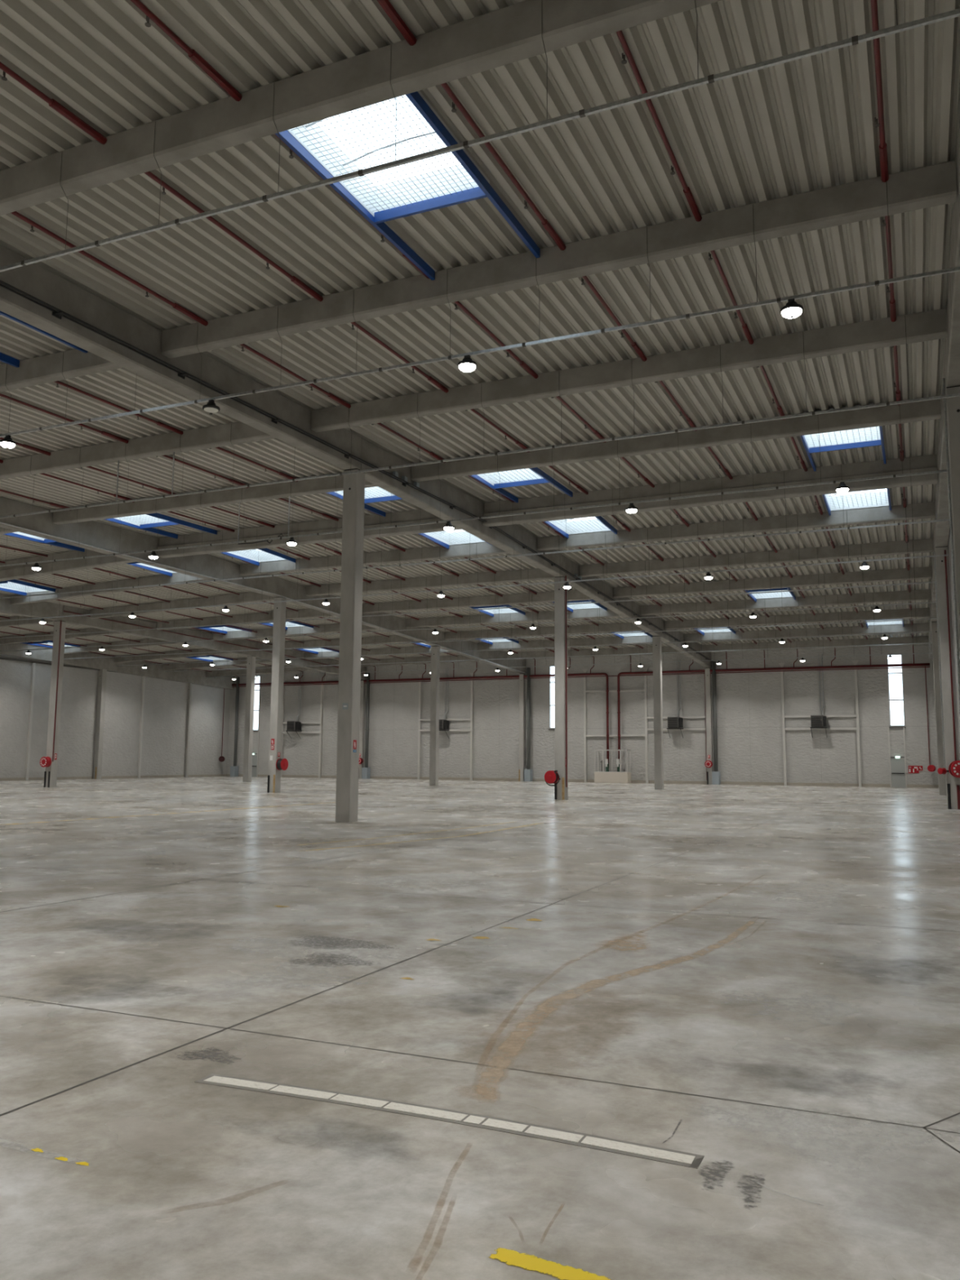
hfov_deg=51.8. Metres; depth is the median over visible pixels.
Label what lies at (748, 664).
trim
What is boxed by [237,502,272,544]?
power feed
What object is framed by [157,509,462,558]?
roof beam
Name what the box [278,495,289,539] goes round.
power feed
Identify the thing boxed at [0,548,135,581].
roof beam
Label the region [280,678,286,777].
trim
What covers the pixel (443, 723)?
heater
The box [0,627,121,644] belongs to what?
roof beam
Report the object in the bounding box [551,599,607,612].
skylight
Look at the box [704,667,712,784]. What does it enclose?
concrete column
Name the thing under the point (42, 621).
lamp
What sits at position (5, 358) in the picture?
skylight
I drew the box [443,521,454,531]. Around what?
lamp
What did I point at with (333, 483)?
roof beam
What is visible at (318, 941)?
scuff
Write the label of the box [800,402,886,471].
skylight
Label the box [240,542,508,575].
roof beam
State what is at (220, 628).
skylight
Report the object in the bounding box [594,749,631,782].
enclosure
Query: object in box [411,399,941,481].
roof beam
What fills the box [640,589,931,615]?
roof beam
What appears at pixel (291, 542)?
lamp
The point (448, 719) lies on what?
trim
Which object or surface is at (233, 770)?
pipe
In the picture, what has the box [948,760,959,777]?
hose reel
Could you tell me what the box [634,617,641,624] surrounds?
lamp
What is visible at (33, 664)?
trim
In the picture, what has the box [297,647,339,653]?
skylight
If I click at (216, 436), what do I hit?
roof beam
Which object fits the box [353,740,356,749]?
safety sign
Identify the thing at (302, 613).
roof beam
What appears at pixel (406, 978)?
scrap
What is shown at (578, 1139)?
tape strip
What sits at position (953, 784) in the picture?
concrete column
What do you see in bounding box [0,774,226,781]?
baseboard
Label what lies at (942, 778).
concrete column
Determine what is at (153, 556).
lamp
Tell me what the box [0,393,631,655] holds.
pipe
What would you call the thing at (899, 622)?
skylight
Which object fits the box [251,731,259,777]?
door
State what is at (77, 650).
roof beam
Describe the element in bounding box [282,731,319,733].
trim
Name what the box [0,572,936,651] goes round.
rail
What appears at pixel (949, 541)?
wall
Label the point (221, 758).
hose reel
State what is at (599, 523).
skylight
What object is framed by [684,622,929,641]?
roof beam
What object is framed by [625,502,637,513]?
lamp
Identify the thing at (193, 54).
pipe
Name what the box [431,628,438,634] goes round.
lamp
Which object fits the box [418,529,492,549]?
skylight
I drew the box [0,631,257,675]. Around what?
pipe
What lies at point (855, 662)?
trim
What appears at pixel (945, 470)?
rail
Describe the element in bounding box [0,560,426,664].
pipe
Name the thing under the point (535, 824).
faded line
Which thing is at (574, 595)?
roof beam
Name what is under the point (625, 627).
roof beam
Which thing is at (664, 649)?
roof beam
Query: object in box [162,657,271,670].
roof beam
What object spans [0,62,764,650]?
pipe
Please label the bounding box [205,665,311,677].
roof beam
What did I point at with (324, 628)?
roof beam
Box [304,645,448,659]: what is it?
roof beam
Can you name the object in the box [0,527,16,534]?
roof beam
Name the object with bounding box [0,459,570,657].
pipe
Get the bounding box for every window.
[253,675,260,732]
[548,666,555,730]
[886,654,906,728]
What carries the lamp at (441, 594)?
hanging from the rail at (744, 568)
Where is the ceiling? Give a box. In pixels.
[0,0,959,675]
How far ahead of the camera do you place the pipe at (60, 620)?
56.23 m
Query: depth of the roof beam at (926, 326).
22.44 m
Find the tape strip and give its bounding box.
[194,1074,704,1168]
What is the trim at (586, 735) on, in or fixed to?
attached to the wall at (493, 757)
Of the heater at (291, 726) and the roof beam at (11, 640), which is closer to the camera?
the roof beam at (11, 640)
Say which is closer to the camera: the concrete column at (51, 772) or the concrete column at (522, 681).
the concrete column at (51, 772)
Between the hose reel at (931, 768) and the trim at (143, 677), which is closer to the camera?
the hose reel at (931, 768)
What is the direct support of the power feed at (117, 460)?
hanging from the roof beam at (216, 436)
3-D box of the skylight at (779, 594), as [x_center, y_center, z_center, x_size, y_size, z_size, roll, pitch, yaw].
[15.006,-2.908,51.455,2.140,0.970,5.360,-3,-8,24]
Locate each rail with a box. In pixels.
[0,0,959,271]
[0,185,959,437]
[0,315,959,518]
[0,408,946,566]
[0,457,949,598]
[0,506,948,621]
[0,542,934,638]
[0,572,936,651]
[63,590,937,659]
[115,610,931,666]
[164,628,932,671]
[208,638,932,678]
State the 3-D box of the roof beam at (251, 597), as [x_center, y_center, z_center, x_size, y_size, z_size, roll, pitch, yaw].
[-16.412,-2.050,55.992,14.740,0.937,0.300,-3,-8,24]
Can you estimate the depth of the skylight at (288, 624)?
65.04 m
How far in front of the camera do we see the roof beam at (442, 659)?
81.68 m
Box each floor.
[0,776,959,1279]
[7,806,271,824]
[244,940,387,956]
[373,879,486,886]
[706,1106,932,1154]
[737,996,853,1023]
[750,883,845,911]
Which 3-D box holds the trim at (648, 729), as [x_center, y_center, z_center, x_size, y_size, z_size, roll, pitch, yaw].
[15.153,6.889,76.305,4.550,0.140,0.218,-3,-8,24]
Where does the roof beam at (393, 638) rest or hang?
attached to the ceiling
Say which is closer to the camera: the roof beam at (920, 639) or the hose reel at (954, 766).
the hose reel at (954, 766)
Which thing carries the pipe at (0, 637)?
attached to the roof beam
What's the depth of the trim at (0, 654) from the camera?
71.22 m
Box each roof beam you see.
[0,0,720,215]
[0,348,123,391]
[0,421,275,479]
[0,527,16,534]
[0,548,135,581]
[0,616,54,626]
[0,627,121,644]
[9,572,207,604]
[53,475,377,524]
[64,638,177,653]
[89,591,274,618]
[114,648,229,662]
[155,608,333,630]
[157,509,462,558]
[160,160,956,358]
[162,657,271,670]
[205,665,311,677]
[213,623,377,639]
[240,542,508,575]
[262,635,417,650]
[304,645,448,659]
[306,568,555,596]
[311,308,946,431]
[360,655,479,666]
[362,590,591,613]
[405,608,620,627]
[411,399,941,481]
[444,622,644,639]
[478,635,663,650]
[483,454,937,526]
[506,646,679,659]
[537,502,935,551]
[579,538,933,577]
[613,566,932,598]
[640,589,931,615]
[664,607,930,629]
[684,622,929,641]
[700,635,928,652]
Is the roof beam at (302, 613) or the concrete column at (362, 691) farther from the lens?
the concrete column at (362, 691)
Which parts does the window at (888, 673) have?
sill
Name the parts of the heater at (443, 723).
casing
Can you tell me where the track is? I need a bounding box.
[476,921,754,1098]
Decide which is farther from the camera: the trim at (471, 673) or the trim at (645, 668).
the trim at (471, 673)
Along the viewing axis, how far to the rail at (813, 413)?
23.63 m
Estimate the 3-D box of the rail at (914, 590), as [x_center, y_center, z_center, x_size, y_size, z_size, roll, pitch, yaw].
[-4.121,-0.568,62.700,60.370,1.520,0.190,-3,-8,24]
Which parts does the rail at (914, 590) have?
rail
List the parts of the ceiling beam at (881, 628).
rail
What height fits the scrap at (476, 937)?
0.001 m
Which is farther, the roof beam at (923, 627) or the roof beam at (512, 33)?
the roof beam at (923, 627)
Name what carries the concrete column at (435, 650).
on the floor at (125, 954)
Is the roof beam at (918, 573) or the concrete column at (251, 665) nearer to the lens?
the roof beam at (918, 573)
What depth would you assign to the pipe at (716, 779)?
74.79 m
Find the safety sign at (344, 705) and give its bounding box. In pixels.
[342,702,348,709]
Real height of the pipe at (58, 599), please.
1.136 m
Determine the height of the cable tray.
1.178 m
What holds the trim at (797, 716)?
attached to the wall at (493, 757)
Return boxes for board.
[908,765,922,773]
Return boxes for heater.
[285,671,302,738]
[439,666,448,737]
[666,658,683,737]
[809,653,827,737]
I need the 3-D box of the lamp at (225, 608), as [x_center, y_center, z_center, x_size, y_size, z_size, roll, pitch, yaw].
[-12.310,-1.530,47.874,0.360,0.335,0.360,-3,-8,24]
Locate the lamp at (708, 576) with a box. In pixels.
[703,572,713,579]
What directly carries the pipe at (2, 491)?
hanging from the ceiling
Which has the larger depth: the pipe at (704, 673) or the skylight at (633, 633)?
the pipe at (704, 673)
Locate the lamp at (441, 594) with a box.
[436,591,444,597]
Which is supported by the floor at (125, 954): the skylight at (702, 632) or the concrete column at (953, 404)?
the concrete column at (953, 404)
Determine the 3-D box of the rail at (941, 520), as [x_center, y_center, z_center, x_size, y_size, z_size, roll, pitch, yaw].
[-13.257,-3.392,42.225,60.370,2.082,0.193,-3,-8,24]
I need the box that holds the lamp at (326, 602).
[322,598,329,604]
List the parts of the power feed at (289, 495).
rod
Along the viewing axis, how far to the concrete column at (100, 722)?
78.42 m
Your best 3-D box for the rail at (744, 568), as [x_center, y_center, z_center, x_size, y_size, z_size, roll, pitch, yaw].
[-10.974,-2.691,47.342,60.370,1.944,0.190,-3,-8,24]
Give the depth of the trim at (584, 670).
79.22 m
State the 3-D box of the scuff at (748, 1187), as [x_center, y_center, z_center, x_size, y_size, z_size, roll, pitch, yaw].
[1.083,2.222,3.992,0.198,0.001,0.644,-3,-8,24]
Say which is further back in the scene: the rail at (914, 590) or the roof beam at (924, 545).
the rail at (914, 590)
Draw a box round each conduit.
[0,521,526,673]
[933,551,946,768]
[942,377,959,716]
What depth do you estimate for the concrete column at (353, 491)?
27.70 m
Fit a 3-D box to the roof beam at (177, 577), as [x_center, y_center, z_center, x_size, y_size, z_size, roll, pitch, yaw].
[-18.696,-2.755,50.872,14.740,1.076,0.300,-3,-8,24]
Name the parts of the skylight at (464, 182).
opening rod, opening rod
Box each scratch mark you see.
[662,1122,680,1142]
[757,1182,817,1204]
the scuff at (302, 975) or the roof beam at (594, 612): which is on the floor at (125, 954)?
the scuff at (302, 975)
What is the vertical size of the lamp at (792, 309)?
0.335 m
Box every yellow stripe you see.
[0,1138,75,1161]
[488,1248,610,1279]
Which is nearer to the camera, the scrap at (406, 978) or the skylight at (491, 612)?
the scrap at (406, 978)
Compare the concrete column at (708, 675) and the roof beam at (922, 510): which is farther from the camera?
the concrete column at (708, 675)
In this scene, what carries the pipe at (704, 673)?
attached to the concrete column at (708, 675)
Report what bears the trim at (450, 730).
attached to the wall at (493, 757)
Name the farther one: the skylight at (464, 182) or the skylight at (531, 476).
the skylight at (531, 476)
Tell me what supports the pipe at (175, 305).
attached to the roof beam at (923, 463)
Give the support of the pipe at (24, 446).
hanging from the ceiling
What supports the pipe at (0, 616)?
hanging from the ceiling
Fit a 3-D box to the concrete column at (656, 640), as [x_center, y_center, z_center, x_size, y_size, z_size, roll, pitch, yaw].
[10.906,4.422,60.531,0.460,9.381,0.465,-3,-8,24]
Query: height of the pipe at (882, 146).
1.173 m
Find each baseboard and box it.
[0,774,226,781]
[226,773,938,787]
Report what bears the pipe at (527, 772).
on the floor at (125, 954)
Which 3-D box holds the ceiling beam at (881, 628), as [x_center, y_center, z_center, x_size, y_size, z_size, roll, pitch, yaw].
[0.447,0.862,72.937,60.370,1.264,0.190,-3,-8,24]
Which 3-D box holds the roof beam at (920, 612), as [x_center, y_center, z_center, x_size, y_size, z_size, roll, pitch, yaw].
[18.532,-1.236,58.997,15.170,0.518,0.300,-3,-8,24]
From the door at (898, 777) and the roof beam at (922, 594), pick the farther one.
the door at (898, 777)
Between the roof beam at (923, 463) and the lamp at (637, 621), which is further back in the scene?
the lamp at (637, 621)
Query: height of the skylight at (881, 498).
0.970 m
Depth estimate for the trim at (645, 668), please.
77.18 m
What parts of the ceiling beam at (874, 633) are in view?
rail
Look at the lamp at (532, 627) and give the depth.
53.37 m
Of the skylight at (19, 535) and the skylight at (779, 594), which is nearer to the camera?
the skylight at (19, 535)
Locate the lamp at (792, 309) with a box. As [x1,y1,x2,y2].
[779,297,803,318]
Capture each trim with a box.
[0,653,32,659]
[0,657,117,672]
[24,662,35,780]
[137,675,145,777]
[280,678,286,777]
[282,721,319,724]
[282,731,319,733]
[300,664,936,781]
[318,677,324,777]
[417,674,423,779]
[419,728,470,731]
[420,718,470,720]
[469,672,475,780]
[582,669,587,782]
[586,688,644,692]
[586,734,644,736]
[642,666,648,783]
[647,715,705,718]
[647,728,705,730]
[778,662,786,785]
[784,715,856,717]
[784,727,856,729]
[851,660,861,786]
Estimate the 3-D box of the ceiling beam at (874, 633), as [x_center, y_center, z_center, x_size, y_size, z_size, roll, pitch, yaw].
[-1.837,0.140,67.820,60.370,1.378,0.190,-3,-8,24]
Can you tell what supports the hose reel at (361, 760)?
attached to the concrete column at (362, 691)
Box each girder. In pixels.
[0,244,711,667]
[0,496,525,673]
[0,592,366,679]
[0,643,234,689]
[928,114,959,659]
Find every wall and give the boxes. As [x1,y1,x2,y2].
[0,655,230,777]
[226,644,938,784]
[947,533,959,760]
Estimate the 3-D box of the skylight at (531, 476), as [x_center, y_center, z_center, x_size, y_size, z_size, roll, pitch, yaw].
[1.221,-5.669,33.006,2.140,0.970,5.360,-3,-8,24]
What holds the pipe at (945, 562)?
attached to the concrete column at (953, 784)
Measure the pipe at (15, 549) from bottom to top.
1.136 m
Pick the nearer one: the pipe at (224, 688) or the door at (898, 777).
the door at (898, 777)
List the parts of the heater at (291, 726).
casing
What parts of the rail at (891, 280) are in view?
rail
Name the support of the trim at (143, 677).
attached to the wall at (166, 701)
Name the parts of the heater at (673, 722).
casing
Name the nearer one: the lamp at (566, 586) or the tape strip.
the tape strip
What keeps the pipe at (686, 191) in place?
hanging from the ceiling
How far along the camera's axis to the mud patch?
9.29 m
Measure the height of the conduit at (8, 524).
1.159 m
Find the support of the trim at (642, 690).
attached to the wall at (493, 757)
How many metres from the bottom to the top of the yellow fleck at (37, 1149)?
0.001 m
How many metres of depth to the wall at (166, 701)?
80.24 m
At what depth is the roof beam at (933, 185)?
17.12 m
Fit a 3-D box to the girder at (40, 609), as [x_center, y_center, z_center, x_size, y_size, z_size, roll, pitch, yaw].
[-27.758,-2.135,49.136,0.440,1.997,86.236,-3,-8,24]
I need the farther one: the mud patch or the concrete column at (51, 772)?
the concrete column at (51, 772)
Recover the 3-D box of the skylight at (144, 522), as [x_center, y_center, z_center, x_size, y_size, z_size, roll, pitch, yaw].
[-13.028,-5.011,39.273,2.140,0.970,5.360,-3,-8,24]
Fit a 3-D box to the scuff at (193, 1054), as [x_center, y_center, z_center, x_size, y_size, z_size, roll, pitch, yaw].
[-1.545,2.416,5.749,0.732,0.001,0.454,-3,-8,24]
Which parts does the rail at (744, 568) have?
rail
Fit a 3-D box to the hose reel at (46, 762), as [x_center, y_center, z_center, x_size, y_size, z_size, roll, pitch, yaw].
[-24.458,6.869,55.694,0.600,0.600,0.375,-3,-8,24]
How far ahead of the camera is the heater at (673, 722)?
75.65 m
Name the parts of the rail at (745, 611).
rail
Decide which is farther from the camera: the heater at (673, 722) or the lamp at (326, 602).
the heater at (673, 722)
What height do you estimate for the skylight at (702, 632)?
0.970 m
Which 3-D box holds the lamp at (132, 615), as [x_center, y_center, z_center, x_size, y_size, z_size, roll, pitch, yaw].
[-17.660,-1.283,50.227,0.360,0.335,0.360,-3,-8,24]
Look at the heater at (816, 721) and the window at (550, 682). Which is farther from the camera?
the window at (550, 682)
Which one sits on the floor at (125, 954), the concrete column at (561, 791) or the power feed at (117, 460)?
the concrete column at (561, 791)
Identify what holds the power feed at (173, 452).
hanging from the roof beam at (216, 436)
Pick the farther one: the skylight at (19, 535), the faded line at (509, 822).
the skylight at (19, 535)
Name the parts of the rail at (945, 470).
rail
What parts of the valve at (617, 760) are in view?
tag plate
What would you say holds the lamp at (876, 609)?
hanging from the rail at (745, 611)
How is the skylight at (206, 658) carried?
attached to the ceiling
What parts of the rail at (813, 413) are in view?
rail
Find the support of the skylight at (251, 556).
attached to the ceiling
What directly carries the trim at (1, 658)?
attached to the wall at (166, 701)
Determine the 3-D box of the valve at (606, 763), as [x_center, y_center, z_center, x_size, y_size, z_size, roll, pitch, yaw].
[9.998,9.874,77.757,0.312,1.010,0.400,-3,-8,24]
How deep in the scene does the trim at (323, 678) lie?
89.20 m
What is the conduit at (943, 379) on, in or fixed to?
attached to the concrete column at (953, 404)
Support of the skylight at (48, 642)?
attached to the ceiling
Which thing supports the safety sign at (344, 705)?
attached to the concrete column at (353, 491)
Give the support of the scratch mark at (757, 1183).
on the floor at (125, 954)
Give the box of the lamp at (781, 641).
[778,638,785,643]
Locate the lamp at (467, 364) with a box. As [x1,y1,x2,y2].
[457,355,476,372]
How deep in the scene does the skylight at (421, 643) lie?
73.65 m
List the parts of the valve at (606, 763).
tag plate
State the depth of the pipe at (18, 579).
59.66 m
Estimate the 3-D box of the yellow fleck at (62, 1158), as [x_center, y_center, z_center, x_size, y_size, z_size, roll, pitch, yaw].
[-1.796,2.233,4.254,0.117,0.001,0.045,-3,-8,24]
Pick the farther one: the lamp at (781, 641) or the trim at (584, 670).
the trim at (584, 670)
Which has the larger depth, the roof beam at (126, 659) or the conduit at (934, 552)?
the roof beam at (126, 659)
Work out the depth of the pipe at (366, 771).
86.98 m
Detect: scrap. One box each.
[400,977,414,979]
[472,936,489,938]
[526,918,542,920]
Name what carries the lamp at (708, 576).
hanging from the rail at (744, 568)
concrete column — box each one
[43,620,66,787]
[93,669,106,778]
[184,683,191,777]
[242,655,255,782]
[266,596,286,792]
[335,468,364,822]
[358,680,365,778]
[429,645,439,785]
[518,673,524,781]
[554,576,568,799]
[652,635,663,790]
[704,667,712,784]
[931,621,946,795]
[934,546,959,809]
[945,385,959,666]
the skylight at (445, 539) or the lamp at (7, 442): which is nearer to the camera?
the lamp at (7, 442)
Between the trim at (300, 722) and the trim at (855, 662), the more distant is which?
the trim at (300, 722)
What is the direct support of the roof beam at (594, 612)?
attached to the ceiling
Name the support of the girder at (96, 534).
on the concrete column at (279, 608)
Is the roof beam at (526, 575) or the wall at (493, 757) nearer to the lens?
the roof beam at (526, 575)
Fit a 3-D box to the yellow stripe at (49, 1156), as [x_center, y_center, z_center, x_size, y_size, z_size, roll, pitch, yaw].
[-1.964,2.244,4.350,0.725,0.001,0.125,-3,-8,24]
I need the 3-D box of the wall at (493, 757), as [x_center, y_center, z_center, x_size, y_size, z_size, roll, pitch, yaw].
[4.422,5.798,81.481,61.550,11.600,0.250,-3,-8,24]
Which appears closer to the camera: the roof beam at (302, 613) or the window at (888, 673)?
the roof beam at (302, 613)
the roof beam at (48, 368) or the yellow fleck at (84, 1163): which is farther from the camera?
the roof beam at (48, 368)
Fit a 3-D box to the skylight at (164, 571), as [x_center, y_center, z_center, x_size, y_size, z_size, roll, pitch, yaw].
[-15.488,-3.994,46.501,2.140,0.973,5.360,-3,-8,24]
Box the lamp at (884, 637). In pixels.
[881,634,888,639]
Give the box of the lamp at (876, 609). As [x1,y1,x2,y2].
[872,605,880,612]
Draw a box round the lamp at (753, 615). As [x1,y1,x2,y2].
[749,612,756,618]
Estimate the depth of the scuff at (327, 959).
8.48 m
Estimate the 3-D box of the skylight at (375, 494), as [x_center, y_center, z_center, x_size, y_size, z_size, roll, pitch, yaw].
[-3.791,-5.438,35.210,2.140,0.970,5.360,-3,-8,24]
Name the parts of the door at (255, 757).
frame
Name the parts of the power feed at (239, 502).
rod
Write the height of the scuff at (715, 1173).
0.001 m
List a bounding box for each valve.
[604,759,608,771]
[616,759,619,771]
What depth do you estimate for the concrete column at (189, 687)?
88.10 m
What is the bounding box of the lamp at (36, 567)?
[31,562,41,570]
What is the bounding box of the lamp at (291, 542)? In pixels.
[286,537,297,546]
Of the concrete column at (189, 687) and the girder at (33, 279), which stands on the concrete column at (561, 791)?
the girder at (33, 279)
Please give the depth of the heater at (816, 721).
71.47 m
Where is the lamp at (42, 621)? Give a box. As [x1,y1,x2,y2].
[39,618,45,623]
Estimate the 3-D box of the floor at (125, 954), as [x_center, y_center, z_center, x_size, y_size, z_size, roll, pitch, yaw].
[-13.047,6.774,41.534,62.650,0.202,87.370,-3,-8,24]
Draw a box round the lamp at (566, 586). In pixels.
[562,582,571,589]
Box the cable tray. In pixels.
[0,280,711,662]
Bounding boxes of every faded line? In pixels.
[296,822,511,845]
[299,823,537,851]
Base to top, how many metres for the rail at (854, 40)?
1.517 m
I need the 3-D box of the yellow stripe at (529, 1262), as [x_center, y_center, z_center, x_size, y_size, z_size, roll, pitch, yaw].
[0.366,2.134,3.312,0.783,0.001,0.189,-3,-8,24]
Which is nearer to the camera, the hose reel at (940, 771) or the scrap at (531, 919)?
the scrap at (531, 919)
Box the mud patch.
[608,936,644,950]
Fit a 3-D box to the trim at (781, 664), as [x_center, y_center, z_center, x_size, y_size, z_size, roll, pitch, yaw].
[22.463,6.197,73.122,0.520,9.050,0.238,-3,-8,24]
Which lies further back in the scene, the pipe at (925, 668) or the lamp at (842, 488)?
the pipe at (925, 668)
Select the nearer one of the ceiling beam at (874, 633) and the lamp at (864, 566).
the lamp at (864, 566)
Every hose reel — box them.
[40,756,51,767]
[218,755,224,761]
[275,758,288,770]
[359,757,363,764]
[544,770,559,786]
[704,760,712,767]
[927,764,936,772]
[937,768,949,774]
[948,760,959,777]
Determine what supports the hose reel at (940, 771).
attached to the concrete column at (953, 784)
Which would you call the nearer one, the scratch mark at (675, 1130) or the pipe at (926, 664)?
the scratch mark at (675, 1130)
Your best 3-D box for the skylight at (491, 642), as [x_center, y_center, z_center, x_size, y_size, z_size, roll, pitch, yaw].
[0.779,-0.484,69.942,2.140,0.970,5.360,-3,-8,24]
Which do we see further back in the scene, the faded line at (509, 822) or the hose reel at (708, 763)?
the hose reel at (708, 763)
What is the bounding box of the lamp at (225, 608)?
[222,605,229,612]
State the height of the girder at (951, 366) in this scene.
2.190 m
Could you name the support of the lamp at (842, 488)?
hanging from the rail at (945, 470)
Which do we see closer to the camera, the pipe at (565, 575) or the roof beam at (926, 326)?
the roof beam at (926, 326)
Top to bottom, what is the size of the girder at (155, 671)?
2.219 m
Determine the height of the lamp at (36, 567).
0.335 m
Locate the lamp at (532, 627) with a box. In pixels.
[529,623,536,629]
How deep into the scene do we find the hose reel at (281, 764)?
49.59 m
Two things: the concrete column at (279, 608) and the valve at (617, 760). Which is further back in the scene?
the valve at (617, 760)
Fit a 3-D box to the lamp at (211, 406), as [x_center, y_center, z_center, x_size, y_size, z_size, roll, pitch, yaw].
[-5.535,-4.816,20.364,0.360,0.335,0.360,-3,-8,24]
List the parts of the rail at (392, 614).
rail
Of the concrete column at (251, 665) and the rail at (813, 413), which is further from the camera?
the concrete column at (251, 665)
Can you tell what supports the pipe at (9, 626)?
hanging from the ceiling
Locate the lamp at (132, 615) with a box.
[128,612,136,617]
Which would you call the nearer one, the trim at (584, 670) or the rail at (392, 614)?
the rail at (392, 614)
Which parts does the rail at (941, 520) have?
rail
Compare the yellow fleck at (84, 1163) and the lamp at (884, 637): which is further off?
the lamp at (884, 637)
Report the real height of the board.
0.520 m
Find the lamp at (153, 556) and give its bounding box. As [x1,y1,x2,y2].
[148,551,158,559]
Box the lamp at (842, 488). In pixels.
[835,481,849,493]
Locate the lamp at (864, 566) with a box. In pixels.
[859,561,869,569]
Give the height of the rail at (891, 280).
1.658 m
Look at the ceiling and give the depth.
17.90 m
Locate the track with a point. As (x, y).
(509, 1047)
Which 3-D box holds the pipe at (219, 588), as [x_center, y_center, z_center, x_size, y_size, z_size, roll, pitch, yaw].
[-17.664,-3.437,44.668,0.124,1.136,85.822,-3,-8,24]
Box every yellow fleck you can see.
[31,1147,43,1152]
[54,1156,67,1160]
[75,1161,88,1165]
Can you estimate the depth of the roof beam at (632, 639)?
70.14 m
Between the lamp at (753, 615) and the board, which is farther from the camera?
the board
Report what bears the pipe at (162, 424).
hanging from the roof beam at (418, 516)
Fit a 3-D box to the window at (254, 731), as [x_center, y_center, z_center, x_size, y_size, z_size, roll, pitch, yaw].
[-21.049,5.973,92.726,1.000,5.300,0.300,-3,-8,24]
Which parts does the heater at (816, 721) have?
casing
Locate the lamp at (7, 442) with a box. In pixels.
[0,435,16,448]
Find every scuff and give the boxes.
[182,1048,238,1062]
[249,964,342,986]
[291,954,366,965]
[293,935,392,948]
[701,1161,733,1189]
[738,1175,764,1207]
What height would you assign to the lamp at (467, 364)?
0.335 m
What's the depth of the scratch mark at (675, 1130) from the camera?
4.63 m
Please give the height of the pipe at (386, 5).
1.173 m
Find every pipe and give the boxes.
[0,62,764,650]
[0,360,643,648]
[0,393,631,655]
[0,437,594,657]
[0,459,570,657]
[0,488,534,659]
[0,545,453,662]
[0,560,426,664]
[0,616,302,671]
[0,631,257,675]
[0,636,236,675]
[8,626,246,667]
[10,211,726,652]
[17,578,402,665]
[50,545,476,662]
[52,620,62,761]
[57,599,375,666]
[62,610,364,673]
[130,0,797,649]
[221,688,224,755]
[230,677,239,776]
[231,645,929,763]
[361,672,370,778]
[377,0,835,648]
[524,667,532,781]
[564,575,567,786]
[616,30,870,647]
[704,673,706,780]
[711,661,720,784]
[870,0,913,645]
[924,667,930,764]
[944,550,956,760]
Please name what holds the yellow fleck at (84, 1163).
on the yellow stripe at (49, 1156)
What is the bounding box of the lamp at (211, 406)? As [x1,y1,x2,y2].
[202,399,220,414]
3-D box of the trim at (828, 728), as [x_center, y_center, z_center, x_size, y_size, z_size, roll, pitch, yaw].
[24.810,6.472,72.053,4.990,0.140,0.218,-3,-8,24]
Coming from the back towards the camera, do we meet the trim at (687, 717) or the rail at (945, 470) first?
the trim at (687, 717)
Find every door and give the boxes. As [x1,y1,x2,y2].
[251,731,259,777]
[888,727,906,787]
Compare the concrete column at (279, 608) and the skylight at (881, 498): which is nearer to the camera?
the skylight at (881, 498)
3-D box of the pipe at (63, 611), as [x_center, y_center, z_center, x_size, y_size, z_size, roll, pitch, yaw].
[-17.046,0.663,72.503,0.070,0.850,34.371,-3,-8,24]
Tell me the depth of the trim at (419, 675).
85.20 m
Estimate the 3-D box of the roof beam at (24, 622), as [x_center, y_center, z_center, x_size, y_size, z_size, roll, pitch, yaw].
[-29.982,-1.079,61.917,13.950,0.774,0.300,-3,-8,24]
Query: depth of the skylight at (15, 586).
52.02 m
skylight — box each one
[0,311,88,367]
[0,579,55,595]
[2,531,84,551]
[21,640,79,648]
[104,512,217,538]
[126,561,177,576]
[186,654,233,661]
[195,625,251,633]
[220,548,295,565]
[257,619,313,629]
[275,90,539,279]
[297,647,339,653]
[324,474,403,516]
[411,641,430,648]
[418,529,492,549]
[460,449,573,502]
[470,604,525,617]
[474,637,519,644]
[543,515,617,538]
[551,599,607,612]
[611,631,653,639]
[694,626,735,635]
[745,587,795,601]
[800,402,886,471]
[822,488,891,515]
[864,618,903,628]
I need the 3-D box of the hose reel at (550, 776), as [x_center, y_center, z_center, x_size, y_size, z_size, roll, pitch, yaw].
[3.179,6.072,43.379,0.700,0.690,0.564,-3,-8,24]
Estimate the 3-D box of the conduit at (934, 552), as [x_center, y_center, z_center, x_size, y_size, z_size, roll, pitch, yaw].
[17.703,0.759,38.096,0.070,8.450,0.120,-3,-8,24]
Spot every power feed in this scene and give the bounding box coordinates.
[115,460,119,501]
[171,452,174,494]
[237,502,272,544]
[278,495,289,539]
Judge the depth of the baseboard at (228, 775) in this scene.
76.02 m

